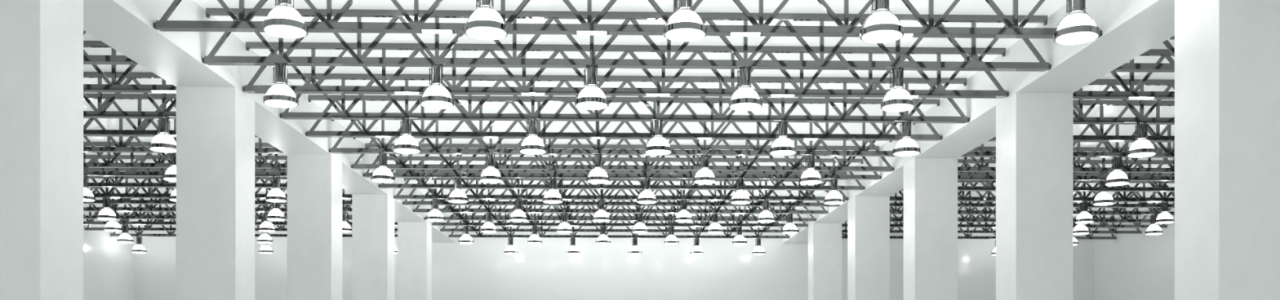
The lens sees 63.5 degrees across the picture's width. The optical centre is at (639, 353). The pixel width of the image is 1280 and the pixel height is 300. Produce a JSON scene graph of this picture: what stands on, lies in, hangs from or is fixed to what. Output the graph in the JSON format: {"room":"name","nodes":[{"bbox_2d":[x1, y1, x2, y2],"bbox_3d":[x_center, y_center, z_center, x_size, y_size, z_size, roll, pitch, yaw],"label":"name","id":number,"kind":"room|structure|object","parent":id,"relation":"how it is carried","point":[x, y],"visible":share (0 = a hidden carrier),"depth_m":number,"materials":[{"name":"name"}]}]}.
{"room":"exhibition hall","nodes":[
{"label":"exhibition hall","id":0,"kind":"room"},
{"bbox_2d":[83,206,133,299],"bbox_3d":[-24.695,-2.522,22.524,0.300,8.245,58.350,0,0,-2],"label":"wall","id":1,"kind":"structure","parent":0,"point":[108,264],"depth_m":48.90,"materials":[{"name":"white paint"}]},
{"bbox_2d":[83,32,395,221],"bbox_3d":[-16.981,-6.645,22.730,15.732,0.001,58.950,0,0,-2],"label":"ceiling","id":2,"kind":"structure","parent":0,"point":[131,105],"depth_m":29.79,"materials":[{"name":"white paint"}]},
{"bbox_2d":[83,30,137,65],"bbox_3d":[-17.059,-6.111,19.693,14.811,1.062,0.216,0,0,-2],"label":"roof truss","id":3,"kind":"object","parent":2,"relation":"attached to","point":[87,60],"visible":0.15,"depth_m":19.77,"materials":[{"name":"grey metal"}]},
{"bbox_2d":[83,71,176,119],"bbox_3d":[-17.183,-6.111,24.319,14.811,1.062,0.216,0,0,-2],"label":"roof truss","id":4,"kind":"object","parent":2,"relation":"attached to","point":[100,113],"visible":0.26,"depth_m":24.41,"materials":[{"name":"grey metal"}]},
{"bbox_2d":[148,116,176,152],"bbox_3d":[-11.275,-5.189,24.477,0.657,0.781,0.653,0,0,-2],"label":"pendant lamp","id":5,"kind":"object","parent":4,"relation":"hanging from","point":[163,122],"visible":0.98,"depth_m":24.38,"materials":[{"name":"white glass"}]},
{"bbox_2d":[83,40,176,93],"bbox_3d":[-17.117,-6.111,21.855,14.811,1.062,0.216,0,0,-2],"label":"roof truss","id":6,"kind":"object","parent":2,"relation":"attached to","point":[114,86],"visible":0.15,"depth_m":21.96,"materials":[{"name":"grey metal"}]},
{"bbox_2d":[83,93,256,137],"bbox_3d":[-17.238,-6.111,26.379,14.811,1.062,0.216,0,0,-2],"label":"roof truss","id":7,"kind":"object","parent":2,"relation":"attached to","point":[139,131],"visible":0.19,"depth_m":26.45,"materials":[{"name":"grey metal"}]},
{"bbox_2d":[83,118,283,153],"bbox_3d":[-17.296,-6.111,28.568,14.811,1.062,0.216,0,0,-2],"label":"roof truss","id":8,"kind":"object","parent":2,"relation":"attached to","point":[120,148],"visible":0.12,"depth_m":28.62,"materials":[{"name":"grey metal"}]},
{"bbox_2d":[162,152,176,182],"bbox_3d":[-12.888,-5.189,28.685,0.657,0.781,0.653,0,0,-2],"label":"pendant lamp","id":9,"kind":"object","parent":8,"relation":"hanging from","point":[169,177],"visible":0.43,"depth_m":28.57,"materials":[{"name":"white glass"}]},
{"bbox_2d":[83,142,287,177],"bbox_3d":[-17.401,-6.111,32.498,14.811,1.062,0.216,0,0,-2],"label":"roof truss","id":10,"kind":"object","parent":2,"relation":"attached to","point":[133,172],"visible":0.28,"depth_m":32.49,"materials":[{"name":"grey metal"}]},
{"bbox_2d":[83,175,95,201],"bbox_3d":[-17.491,-5.189,32.496,0.657,0.781,0.653,0,0,-2],"label":"pendant lamp","id":11,"kind":"object","parent":10,"relation":"hanging from","point":[86,180],"visible":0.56,"depth_m":32.43,"materials":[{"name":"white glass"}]},
{"bbox_2d":[265,176,287,202],"bbox_3d":[-11.493,-5.189,32.656,0.657,0.781,0.653,0,0,-2],"label":"pendant lamp","id":12,"kind":"object","parent":10,"relation":"hanging from","point":[276,180],"visible":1,"depth_m":32.55,"materials":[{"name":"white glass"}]},
{"bbox_2d":[83,136,287,168],"bbox_3d":[-17.361,-6.111,30.999,14.811,1.062,0.216,0,0,-2],"label":"roof truss","id":13,"kind":"object","parent":2,"relation":"attached to","point":[261,164],"visible":0.11,"depth_m":31.03,"materials":[{"name":"grey metal"}]},
{"bbox_2d":[85,155,287,188],"bbox_3d":[-17.458,-6.111,34.648,14.811,1.062,0.216,0,0,-2],"label":"roof truss","id":14,"kind":"object","parent":2,"relation":"attached to","point":[116,184],"visible":0.25,"depth_m":34.62,"materials":[{"name":"grey metal"}]},
{"bbox_2d":[83,176,351,204],"bbox_3d":[-17.564,-6.111,38.599,14.811,1.062,0.216,0,0,-2],"label":"roof truss","id":15,"kind":"object","parent":2,"relation":"attached to","point":[126,201],"visible":0.24,"depth_m":38.52,"materials":[{"name":"grey metal"}]},
{"bbox_2d":[83,187,351,212],"bbox_3d":[-17.619,-6.111,40.682,14.811,1.062,0.216,0,0,-2],"label":"roof truss","id":16,"kind":"object","parent":2,"relation":"attached to","point":[151,209],"visible":0.09,"depth_m":40.59,"materials":[{"name":"grey metal"}]},
{"bbox_2d":[83,193,351,220],"bbox_3d":[-17.683,-6.111,43.042,14.811,1.062,0.216,0,0,-2],"label":"roof truss","id":17,"kind":"object","parent":2,"relation":"attached to","point":[139,216],"visible":0.1,"depth_m":42.92,"materials":[{"name":"grey metal"}]},
{"bbox_2d":[84,168,351,199],"bbox_3d":[-17.524,-6.111,37.108,14.811,1.062,0.216,0,0,-2],"label":"roof truss","id":18,"kind":"object","parent":2,"relation":"attached to","point":[149,194],"visible":0.12,"depth_m":37.06,"materials":[{"name":"grey metal"}]},
{"bbox_2d":[97,197,117,220],"bbox_3d":[-19.114,-5.189,37.066,0.657,0.781,0.653,0,0,-2],"label":"pendant lamp","id":19,"kind":"object","parent":18,"relation":"hanging from","point":[106,201],"visible":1,"depth_m":36.97,"materials":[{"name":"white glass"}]},
{"bbox_2d":[266,202,285,221],"bbox_3d":[-13.116,-5.189,37.226,0.657,0.781,0.653,0,0,-2],"label":"pendant lamp","id":20,"kind":"object","parent":18,"relation":"hanging from","point":[275,205],"visible":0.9,"depth_m":37.12,"materials":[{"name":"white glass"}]},
{"bbox_2d":[83,204,397,226],"bbox_3d":[-17.733,-6.111,44.937,14.811,1.062,0.216,0,0,-2],"label":"roof truss","id":21,"kind":"object","parent":2,"relation":"attached to","point":[89,222],"visible":0.13,"depth_m":44.80,"materials":[{"name":"grey metal"}]},
{"bbox_2d":[84,207,397,231],"bbox_3d":[-17.792,-6.111,47.142,14.811,1.062,0.216,0,0,-2],"label":"roof truss","id":22,"kind":"object","parent":2,"relation":"attached to","point":[281,228],"visible":0.14,"depth_m":46.95,"materials":[{"name":"grey metal"}]},
{"bbox_2d":[111,214,397,237],"bbox_3d":[-17.857,-6.111,49.566,14.811,1.062,0.216,0,0,-2],"label":"roof truss","id":23,"kind":"object","parent":2,"relation":"attached to","point":[139,233],"visible":0.29,"depth_m":49.40,"materials":[{"name":"grey metal"}]},
{"bbox_2d":[133,220,1093,299],"bbox_3d":[-1.029,-2.522,52.491,49.215,8.245,0.300,0,0,-2],"label":"wall","id":24,"kind":"structure","parent":0,"point":[480,270],"depth_m":52.34,"materials":[{"name":"white paint"}]},
{"bbox_2d":[193,0,1066,222],"bbox_3d":[-0.252,-6.645,23.177,17.739,0.001,58.950,0,0,-2],"label":"ceiling","id":25,"kind":"structure","parent":0,"point":[1048,7],"depth_m":24.14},
{"bbox_2d":[83,0,456,243],"bbox_3d":[-9.118,-6.108,22.940,1.236,1.074,58.350,0,0,-2],"label":"ceiling beam","id":26,"kind":"structure","parent":25,"relation":"attached to","point":[126,26],"depth_m":21.08,"materials":[{"name":"white paint"}]},
{"bbox_2d":[448,215,790,239],"bbox_3d":[-0.968,-6.111,50.017,16.500,1.062,0.216,0,0,-2],"label":"roof truss","id":27,"kind":"object","parent":25,"relation":"attached to","point":[480,235],"visible":0.57,"depth_m":49.94,"materials":[{"name":"grey metal"}]},
{"bbox_2d":[440,208,799,232],"bbox_3d":[-0.903,-6.111,47.593,16.500,1.062,0.216,0,0,-2],"label":"roof truss","id":28,"kind":"object","parent":25,"relation":"attached to","point":[505,228],"visible":0.3,"depth_m":47.54,"materials":[{"name":"grey metal"}]},
{"bbox_2d":[431,201,808,226],"bbox_3d":[-0.845,-6.111,45.388,16.500,1.062,0.216,0,0,-2],"label":"roof truss","id":29,"kind":"object","parent":25,"relation":"attached to","point":[704,224],"visible":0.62,"depth_m":45.32,"materials":[{"name":"grey metal"}]},
{"bbox_2d":[423,194,816,222],"bbox_3d":[-0.794,-6.111,43.493,16.500,1.062,0.216,0,0,-2],"label":"roof truss","id":30,"kind":"object","parent":25,"relation":"attached to","point":[459,217],"visible":0.53,"depth_m":43.44,"materials":[{"name":"grey metal"}]},
{"bbox_2d":[413,188,827,214],"bbox_3d":[-0.731,-6.111,41.133,16.500,1.062,0.216,0,0,-2],"label":"roof truss","id":31,"kind":"object","parent":25,"relation":"attached to","point":[451,210],"visible":0.58,"depth_m":41.06,"materials":[{"name":"grey metal"}]},
{"bbox_2d":[393,169,848,200],"bbox_3d":[-0.636,-6.111,37.559,16.500,1.062,0.216,0,0,-2],"label":"roof truss","id":32,"kind":"object","parent":25,"relation":"attached to","point":[477,196],"visible":0.56,"depth_m":37.49,"materials":[{"name":"grey metal"}]},
{"bbox_2d":[426,198,444,221],"bbox_3d":[-7.400,-5.189,37.379,0.657,0.781,0.653,0,0,-2],"label":"pendant lamp","id":33,"kind":"object","parent":32,"relation":"hanging from","point":[435,202],"visible":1,"depth_m":37.28,"materials":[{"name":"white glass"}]},
{"bbox_2d":[509,199,527,222],"bbox_3d":[-4.401,-5.189,37.459,0.657,0.781,0.653,0,0,-2],"label":"pendant lamp","id":34,"kind":"object","parent":32,"relation":"hanging from","point":[518,202],"visible":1,"depth_m":37.36,"materials":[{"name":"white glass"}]},
{"bbox_2d":[592,199,610,222],"bbox_3d":[-1.402,-5.189,37.539,0.657,0.781,0.653,0,0,-2],"label":"pendant lamp","id":35,"kind":"object","parent":32,"relation":"hanging from","point":[601,202],"visible":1,"depth_m":37.43,"materials":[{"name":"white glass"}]},
{"bbox_2d":[675,200,693,222],"bbox_3d":[1.597,-5.189,37.619,0.657,0.781,0.653,0,0,-2],"label":"pendant lamp","id":36,"kind":"object","parent":32,"relation":"hanging from","point":[682,202],"visible":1,"depth_m":37.51,"materials":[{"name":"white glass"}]},
{"bbox_2d":[756,200,774,222],"bbox_3d":[4.596,-5.189,37.699,0.657,0.781,0.653,0,0,-2],"label":"pendant lamp","id":37,"kind":"object","parent":32,"relation":"hanging from","point":[766,202],"visible":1,"depth_m":37.60,"materials":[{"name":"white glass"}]},
{"bbox_2d":[402,177,839,207],"bbox_3d":[-0.675,-6.111,39.050,16.500,1.062,0.216,0,0,-2],"label":"roof truss","id":38,"kind":"object","parent":25,"relation":"attached to","point":[442,202],"visible":0.61,"depth_m":38.98,"materials":[{"name":"grey metal"}]},
{"bbox_2d":[378,156,865,191],"bbox_3d":[-0.570,-6.111,35.099,16.500,1.062,0.216,0,0,-2],"label":"roof truss","id":39,"kind":"object","parent":25,"relation":"attached to","point":[424,184],"visible":0.8,"depth_m":35.03,"materials":[{"name":"grey metal"}]},
{"bbox_2d":[363,143,881,180],"bbox_3d":[-0.512,-6.111,32.949,16.500,1.062,0.216,0,0,-2],"label":"roof truss","id":40,"kind":"object","parent":25,"relation":"attached to","point":[411,174],"visible":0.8,"depth_m":32.91,"materials":[{"name":"grey metal"}]},
{"bbox_2d":[447,177,468,203],"bbox_3d":[-5.777,-5.189,32.809,0.657,0.781,0.653,0,0,-2],"label":"pendant lamp","id":41,"kind":"object","parent":40,"relation":"hanging from","point":[457,180],"visible":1,"depth_m":32.71,"materials":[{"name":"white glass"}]},
{"bbox_2d":[542,177,563,204],"bbox_3d":[-2.778,-5.189,32.889,0.657,0.781,0.653,0,0,-2],"label":"pendant lamp","id":42,"kind":"object","parent":40,"relation":"hanging from","point":[552,180],"visible":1,"depth_m":32.78,"materials":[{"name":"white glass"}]},
{"bbox_2d":[636,177,657,204],"bbox_3d":[0.221,-5.189,32.969,0.657,0.781,0.653,0,0,-2],"label":"pendant lamp","id":43,"kind":"object","parent":40,"relation":"hanging from","point":[646,181],"visible":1,"depth_m":32.87,"materials":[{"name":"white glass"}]},
{"bbox_2d":[730,177,751,204],"bbox_3d":[3.219,-5.189,33.049,0.657,0.781,0.653,0,0,-2],"label":"pendant lamp","id":44,"kind":"object","parent":40,"relation":"hanging from","point":[740,182],"visible":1,"depth_m":32.95,"materials":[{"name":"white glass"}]},
{"bbox_2d":[823,178,844,204],"bbox_3d":[6.218,-5.189,33.129,0.657,0.781,0.653,0,0,-2],"label":"pendant lamp","id":45,"kind":"object","parent":40,"relation":"hanging from","point":[833,182],"visible":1,"depth_m":33.02,"materials":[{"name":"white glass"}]},
{"bbox_2d":[351,137,893,172],"bbox_3d":[-0.472,-6.111,31.450,16.500,1.062,0.216,0,0,-2],"label":"roof truss","id":46,"kind":"object","parent":25,"relation":"attached to","point":[399,166],"visible":0.59,"depth_m":31.37,"materials":[{"name":"grey metal"}]},
{"bbox_2d":[328,120,917,156],"bbox_3d":[-0.407,-6.111,29.019,16.500,1.062,0.216,0,0,-2],"label":"roof truss","id":47,"kind":"object","parent":25,"relation":"attached to","point":[862,152],"visible":0.47,"depth_m":28.97,"materials":[{"name":"grey metal"}]},
{"bbox_2d":[370,152,395,182],"bbox_3d":[-7.172,-5.189,28.838,0.657,0.781,0.653,0,0,-2],"label":"pendant lamp","id":48,"kind":"object","parent":47,"relation":"hanging from","point":[383,157],"visible":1,"depth_m":28.73,"materials":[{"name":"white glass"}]},
{"bbox_2d":[479,153,502,183],"bbox_3d":[-4.173,-5.189,28.918,0.657,0.781,0.653,0,0,-2],"label":"pendant lamp","id":49,"kind":"object","parent":47,"relation":"hanging from","point":[490,157],"visible":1,"depth_m":28.82,"materials":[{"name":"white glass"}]},
{"bbox_2d":[586,153,609,183],"bbox_3d":[-1.174,-5.189,28.998,0.657,0.781,0.653,0,0,-2],"label":"pendant lamp","id":50,"kind":"object","parent":47,"relation":"hanging from","point":[597,157],"visible":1,"depth_m":28.90,"materials":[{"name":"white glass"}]},
{"bbox_2d":[693,154,716,184],"bbox_3d":[1.825,-5.189,29.078,0.657,0.781,0.653,0,0,-2],"label":"pendant lamp","id":51,"kind":"object","parent":47,"relation":"hanging from","point":[704,157],"visible":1,"depth_m":28.97,"materials":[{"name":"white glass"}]},
{"bbox_2d":[799,155,822,184],"bbox_3d":[4.824,-5.189,29.158,0.657,0.781,0.653,0,0,-2],"label":"pendant lamp","id":52,"kind":"object","parent":47,"relation":"hanging from","point":[811,158],"visible":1,"depth_m":29.05,"materials":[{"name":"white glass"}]},
{"bbox_2d":[305,94,942,141],"bbox_3d":[-0.349,-6.111,26.830,16.500,1.062,0.216,0,0,-2],"label":"roof truss","id":53,"kind":"object","parent":25,"relation":"attached to","point":[768,135],"visible":0.71,"depth_m":26.76,"materials":[{"name":"grey metal"}]},
{"bbox_2d":[280,73,969,123],"bbox_3d":[-0.294,-6.111,24.770,16.500,1.062,0.216,0,0,-2],"label":"roof truss","id":54,"kind":"object","parent":25,"relation":"attached to","point":[344,114],"visible":0.85,"depth_m":24.70,"materials":[{"name":"grey metal"}]},
{"bbox_2d":[392,118,421,154],"bbox_3d":[-5.559,-5.189,24.630,0.657,0.781,0.653,0,0,-2],"label":"pendant lamp","id":55,"kind":"object","parent":54,"relation":"hanging from","point":[410,148],"visible":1,"depth_m":24.53,"materials":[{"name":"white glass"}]},
{"bbox_2d":[519,119,546,155],"bbox_3d":[-2.560,-5.189,24.710,0.657,0.781,0.653,0,0,-2],"label":"pendant lamp","id":56,"kind":"object","parent":54,"relation":"hanging from","point":[531,125],"visible":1,"depth_m":24.61,"materials":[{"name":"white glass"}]},
{"bbox_2d":[644,120,671,155],"bbox_3d":[0.439,-5.189,24.790,0.657,0.781,0.653,0,0,-2],"label":"pendant lamp","id":57,"kind":"object","parent":54,"relation":"hanging from","point":[658,124],"visible":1,"depth_m":24.69,"materials":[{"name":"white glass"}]},
{"bbox_2d":[768,120,796,155],"bbox_3d":[3.438,-5.189,24.870,0.657,0.781,0.653,0,0,-2],"label":"pendant lamp","id":58,"kind":"object","parent":54,"relation":"hanging from","point":[782,126],"visible":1,"depth_m":24.77,"materials":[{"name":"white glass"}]},
{"bbox_2d":[892,121,920,156],"bbox_3d":[6.437,-5.189,24.950,0.657,0.781,0.653,0,0,-2],"label":"pendant lamp","id":59,"kind":"object","parent":54,"relation":"hanging from","point":[906,126],"visible":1,"depth_m":24.85,"materials":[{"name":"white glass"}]},
{"bbox_2d":[242,42,1008,98],"bbox_3d":[-0.228,-6.111,22.306,16.500,1.062,0.216,0,0,-2],"label":"roof truss","id":60,"kind":"object","parent":25,"relation":"attached to","point":[870,91],"visible":0.9,"depth_m":22.25,"materials":[{"name":"grey metal"}]},
{"bbox_2d":[202,8,1050,71],"bbox_3d":[-0.170,-6.111,20.144,16.500,1.062,0.216,0,0,-2],"label":"roof truss","id":61,"kind":"object","parent":25,"relation":"attached to","point":[358,60],"visible":0.92,"depth_m":20.09,"materials":[{"name":"grey metal"}]},
{"bbox_2d":[262,62,298,107],"bbox_3d":[-6.935,-5.189,19.963,0.657,0.781,0.653,0,0,-2],"label":"pendant lamp","id":62,"kind":"object","parent":61,"relation":"hanging from","point":[280,70],"visible":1,"depth_m":19.86,"materials":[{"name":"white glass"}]},
{"bbox_2d":[419,63,454,109],"bbox_3d":[-3.936,-5.189,20.043,0.657,0.781,0.653,0,0,-2],"label":"pendant lamp","id":63,"kind":"object","parent":61,"relation":"hanging from","point":[437,102],"visible":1,"depth_m":19.94,"materials":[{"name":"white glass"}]},
{"bbox_2d":[574,65,608,110],"bbox_3d":[-0.937,-5.189,20.123,0.657,0.781,0.653,0,0,-2],"label":"pendant lamp","id":64,"kind":"object","parent":61,"relation":"hanging from","point":[584,103],"visible":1,"depth_m":20.03,"materials":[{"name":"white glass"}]},
{"bbox_2d":[728,66,762,111],"bbox_3d":[2.062,-5.189,20.204,0.657,0.781,0.653,0,0,-2],"label":"pendant lamp","id":65,"kind":"object","parent":61,"relation":"hanging from","point":[744,73],"visible":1,"depth_m":20.10,"materials":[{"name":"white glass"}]},
{"bbox_2d":[880,67,915,111],"bbox_3d":[5.061,-5.189,20.284,0.657,0.781,0.653,0,0,-2],"label":"pendant lamp","id":66,"kind":"object","parent":61,"relation":"hanging from","point":[896,104],"visible":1,"depth_m":20.18,"materials":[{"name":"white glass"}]},
{"bbox_2d":[153,0,1102,39],"bbox_3d":[-0.114,-6.111,18.029,16.500,1.062,0.216,0,0,-2],"label":"roof truss","id":67,"kind":"object","parent":25,"relation":"attached to","point":[242,24],"visible":0.78,"depth_m":17.96,"materials":[{"name":"grey metal"}]},
{"bbox_2d":[782,0,1174,244],"bbox_3d":[8.614,-6.108,23.413,1.236,1.074,58.350,0,0,-2],"label":"ceiling beam","id":68,"kind":"structure","parent":25,"relation":"attached to","point":[1130,28],"depth_m":21.59,"materials":[{"name":"white paint"}]},
{"bbox_3d":[-0.050,-6.111,15.629,16.500,1.062,0.216,0,0,-2],"label":"roof truss","id":69,"kind":"object","parent":25,"relation":"attached to","visible":0},
{"bbox_2d":[262,0,308,38],"bbox_3d":[-5.315,-5.189,15.488,0.657,0.781,0.653,0,0,-2],"label":"pendant lamp","id":70,"kind":"object","parent":69,"relation":"hanging from","point":[276,27],"visible":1,"depth_m":15.38,"materials":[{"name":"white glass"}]},
{"bbox_2d":[463,0,508,39],"bbox_3d":[-2.316,-5.189,15.568,0.657,0.781,0.653,0,0,-2],"label":"pendant lamp","id":71,"kind":"object","parent":69,"relation":"hanging from","point":[477,29],"visible":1,"depth_m":15.46,"materials":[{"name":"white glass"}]},
{"bbox_2d":[663,0,706,41],"bbox_3d":[0.683,-5.189,15.648,0.657,0.781,0.653,0,0,-2],"label":"pendant lamp","id":72,"kind":"object","parent":69,"relation":"hanging from","point":[678,31],"visible":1,"depth_m":15.55,"materials":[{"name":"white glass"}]},
{"bbox_2d":[859,0,904,43],"bbox_3d":[3.682,-5.189,15.729,0.657,0.781,0.653,0,0,-2],"label":"pendant lamp","id":73,"kind":"object","parent":69,"relation":"hanging from","point":[879,33],"visible":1,"depth_m":15.63,"materials":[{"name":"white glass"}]},
{"bbox_2d":[1053,0,1099,44],"bbox_3d":[6.681,-5.189,15.809,0.657,0.781,0.653,0,0,-2],"label":"pendant lamp","id":74,"kind":"object","parent":69,"relation":"hanging from","point":[1079,34],"visible":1,"depth_m":15.71,"materials":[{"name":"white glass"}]},
{"bbox_2d":[844,38,1174,223],"bbox_3d":[16.484,-6.645,23.623,15.744,0.001,58.950,0,0,-2],"label":"ceiling","id":75,"kind":"structure","parent":0,"point":[1108,111],"depth_m":30.54,"materials":[{"name":"white paint"}]},
{"bbox_2d":[841,217,1116,239],"bbox_3d":[15.926,-6.111,50.468,14.823,1.062,0.216,0,0,-2],"label":"roof truss","id":76,"kind":"object","parent":75,"relation":"attached to","point":[1089,237],"visible":0.24,"depth_m":50.44,"materials":[{"name":"grey metal"}]},
{"bbox_2d":[841,209,1142,234],"bbox_3d":[15.991,-6.111,48.044,14.823,1.062,0.216,0,0,-2],"label":"roof truss","id":77,"kind":"object","parent":75,"relation":"attached to","point":[985,230],"visible":0.2,"depth_m":48.03,"materials":[{"name":"grey metal"}]},
{"bbox_2d":[841,207,1167,228],"bbox_3d":[16.050,-6.111,45.840,14.823,1.062,0.216,0,0,-2],"label":"roof truss","id":78,"kind":"object","parent":75,"relation":"attached to","point":[1103,225],"visible":0.29,"depth_m":45.84,"materials":[{"name":"grey metal"}]},
{"bbox_2d":[845,196,1174,222],"bbox_3d":[16.101,-6.111,43.944,14.823,1.062,0.216,0,0,-2],"label":"roof truss","id":79,"kind":"object","parent":75,"relation":"attached to","point":[1124,220],"visible":0.15,"depth_m":43.94,"materials":[{"name":"grey metal"}]},
{"bbox_2d":[889,172,1174,202],"bbox_3d":[16.259,-6.111,38.011,14.823,1.062,0.216,0,0,-2],"label":"roof truss","id":80,"kind":"object","parent":75,"relation":"attached to","point":[962,197],"visible":0.12,"depth_m":37.97,"materials":[{"name":"grey metal"}]},
{"bbox_2d":[1074,201,1093,223],"bbox_3d":[16.346,-5.189,38.013,0.657,0.781,0.653,0,0,-2],"label":"pendant lamp","id":81,"kind":"object","parent":80,"relation":"hanging from","point":[1083,205],"visible":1,"depth_m":37.91,"materials":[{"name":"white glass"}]},
{"bbox_2d":[1155,201,1174,223],"bbox_3d":[19.345,-5.189,38.093,0.657,0.781,0.653,0,0,-2],"label":"pendant lamp","id":82,"kind":"object","parent":80,"relation":"hanging from","point":[1164,205],"visible":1,"depth_m":37.99,"materials":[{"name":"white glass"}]},
{"bbox_2d":[889,180,1174,208],"bbox_3d":[16.219,-6.111,39.501,14.823,1.062,0.216,0,0,-2],"label":"roof truss","id":83,"kind":"object","parent":75,"relation":"attached to","point":[988,204],"visible":0.14,"depth_m":39.46,"materials":[{"name":"grey metal"}]},
{"bbox_2d":[889,190,1174,215],"bbox_3d":[16.163,-6.111,41.584,14.823,1.062,0.216,0,0,-2],"label":"roof truss","id":84,"kind":"object","parent":75,"relation":"attached to","point":[1116,211],"visible":0.18,"depth_m":41.55,"materials":[{"name":"grey metal"}]},
{"bbox_2d":[901,159,1174,191],"bbox_3d":[16.325,-6.111,35.551,14.823,1.062,0.216,0,0,-2],"label":"roof truss","id":85,"kind":"object","parent":75,"relation":"attached to","point":[1159,188],"visible":0.26,"depth_m":35.47,"materials":[{"name":"grey metal"}]},
{"bbox_2d":[957,140,1174,173],"bbox_3d":[16.422,-6.111,31.901,14.823,1.062,0.216,0,0,-2],"label":"roof truss","id":86,"kind":"object","parent":75,"relation":"attached to","point":[1077,168],"visible":0.15,"depth_m":31.77,"materials":[{"name":"grey metal"}]},
{"bbox_2d":[957,146,1174,181],"bbox_3d":[16.382,-6.111,33.400,14.823,1.062,0.216,0,0,-2],"label":"roof truss","id":87,"kind":"object","parent":75,"relation":"attached to","point":[1148,177],"visible":0.29,"depth_m":33.28,"materials":[{"name":"grey metal"}]},
{"bbox_2d":[1092,179,1115,205],"bbox_3d":[14.969,-5.189,33.363,0.657,0.781,0.653,0,0,-2],"label":"pendant lamp","id":88,"kind":"object","parent":87,"relation":"hanging from","point":[1103,188],"visible":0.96,"depth_m":33.27,"materials":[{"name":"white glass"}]},
{"bbox_2d":[960,124,1174,158],"bbox_3d":[16.487,-6.111,29.470,14.823,1.062,0.216,0,0,-2],"label":"roof truss","id":89,"kind":"object","parent":75,"relation":"attached to","point":[1169,153],"visible":0.17,"depth_m":29.34,"materials":[{"name":"grey metal"}]},
{"bbox_2d":[1104,156,1129,186],"bbox_3d":[13.575,-5.189,29.392,0.657,0.781,0.653,0,0,-2],"label":"pendant lamp","id":90,"kind":"object","parent":89,"relation":"hanging from","point":[1116,161],"visible":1,"depth_m":29.30,"materials":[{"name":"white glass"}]},
{"bbox_2d":[989,100,1174,142],"bbox_3d":[16.546,-6.111,27.281,14.823,1.062,0.216,0,0,-2],"label":"roof truss","id":91,"kind":"object","parent":75,"relation":"attached to","point":[1101,136],"visible":0.2,"depth_m":27.13,"materials":[{"name":"grey metal"}]},
{"bbox_2d":[1073,79,1174,124],"bbox_3d":[16.601,-6.111,25.222,14.823,1.062,0.216,0,0,-2],"label":"roof truss","id":92,"kind":"object","parent":75,"relation":"attached to","point":[1079,118],"visible":0.25,"depth_m":25.04,"materials":[{"name":"grey metal"}]},
{"bbox_2d":[1126,122,1156,157],"bbox_3d":[12.189,-5.189,25.104,0.657,0.781,0.653,0,0,-2],"label":"pendant lamp","id":93,"kind":"object","parent":92,"relation":"hanging from","point":[1141,129],"visible":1,"depth_m":25.01,"materials":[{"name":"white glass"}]},
{"bbox_2d":[1073,48,1174,99],"bbox_3d":[16.666,-6.111,22.758,14.823,1.062,0.216,0,0,-2],"label":"roof truss","id":94,"kind":"object","parent":75,"relation":"attached to","point":[1131,93],"visible":0.16,"depth_m":22.56,"materials":[{"name":"grey metal"}]},
{"bbox_2d":[1112,40,1174,72],"bbox_3d":[16.724,-6.111,20.595,14.823,1.062,0.216,0,0,-2],"label":"roof truss","id":95,"kind":"object","parent":75,"relation":"attached to","point":[1127,67],"visible":0.2,"depth_m":20.32,"materials":[{"name":"grey metal"}]},
{"bbox_2d":[1093,202,1174,299],"bbox_3d":[24.203,-2.522,23.830,0.300,8.245,58.350,0,0,-2],"label":"wall","id":96,"kind":"structure","parent":0,"point":[1141,266],"depth_m":48.65,"materials":[{"name":"white paint"}]},
{"bbox_3d":[-0.250,1.750,23.327,49.215,0.300,58.650,0,0,-2],"label":"floor","id":97,"kind":"structure","parent":0,"visible":0},
{"bbox_2d":[0,0,83,299],"bbox_3d":[-8.901,-1.986,14.813,1.236,7.171,1.170,0,0,-2],"label":"square column","id":98,"kind":"structure","parent":97,"relation":"on","point":[42,41],"depth_m":14.28,"materials":[{"name":"white paint"}]},
{"bbox_2d":[176,87,254,299],"bbox_3d":[-9.098,-1.986,22.201,1.236,7.171,1.170,0,0,-2],"label":"square column","id":99,"kind":"structure","parent":97,"relation":"on","point":[215,126],"depth_m":21.62,"materials":[{"name":"white paint"}]},
{"bbox_2d":[287,155,342,299],"bbox_3d":[-9.296,-1.986,29.584,1.236,7.171,1.170,0,0,-2],"label":"square column","id":100,"kind":"structure","parent":97,"relation":"on","point":[314,182],"depth_m":29.00,"materials":[{"name":"white paint"}]},
{"bbox_2d":[351,194,394,299],"bbox_3d":[-9.489,-1.986,36.825,1.236,7.171,1.170,0,0,-2],"label":"square column","id":101,"kind":"structure","parent":97,"relation":"on","point":[372,215],"depth_m":36.24,"materials":[{"name":"white paint"}]},
{"bbox_2d":[397,222,431,299],"bbox_3d":[-9.694,-1.986,44.484,1.236,7.171,1.170,0,0,-2],"label":"square column","id":102,"kind":"structure","parent":97,"relation":"on","point":[414,238],"depth_m":43.90,"materials":[{"name":"white paint"}]},
{"bbox_2d":[808,223,841,299],"bbox_3d":[8.039,-1.986,44.958,1.236,7.171,1.170,0,0,-2],"label":"square column","id":103,"kind":"structure","parent":97,"relation":"on","point":[824,240],"depth_m":44.38,"materials":[{"name":"white paint"}]},
{"bbox_2d":[847,196,889,299],"bbox_3d":[8.244,-1.986,37.298,1.236,7.171,1.170,0,0,-2],"label":"square column","id":104,"kind":"structure","parent":97,"relation":"on","point":[868,217],"depth_m":36.72,"materials":[{"name":"white paint"}]},
{"bbox_2d":[903,158,957,299],"bbox_3d":[8.437,-1.986,30.057,1.236,7.171,1.170,0,0,-2],"label":"square column","id":105,"kind":"structure","parent":97,"relation":"on","point":[930,184],"depth_m":29.47,"materials":[{"name":"white paint"}]},
{"bbox_2d":[995,93,1073,299],"bbox_3d":[8.634,-1.986,22.674,1.236,7.171,1.170,0,0,-2],"label":"square column","id":106,"kind":"structure","parent":97,"relation":"on","point":[1034,131],"depth_m":22.10,"materials":[{"name":"white paint"}]},
{"bbox_2d":[1174,0,1279,299],"bbox_3d":[8.831,-1.986,15.286,1.236,7.171,1.170,0,0,-2],"label":"square column","id":107,"kind":"structure","parent":97,"relation":"on","point":[1227,52],"depth_m":14.71,"materials":[{"name":"white paint"}]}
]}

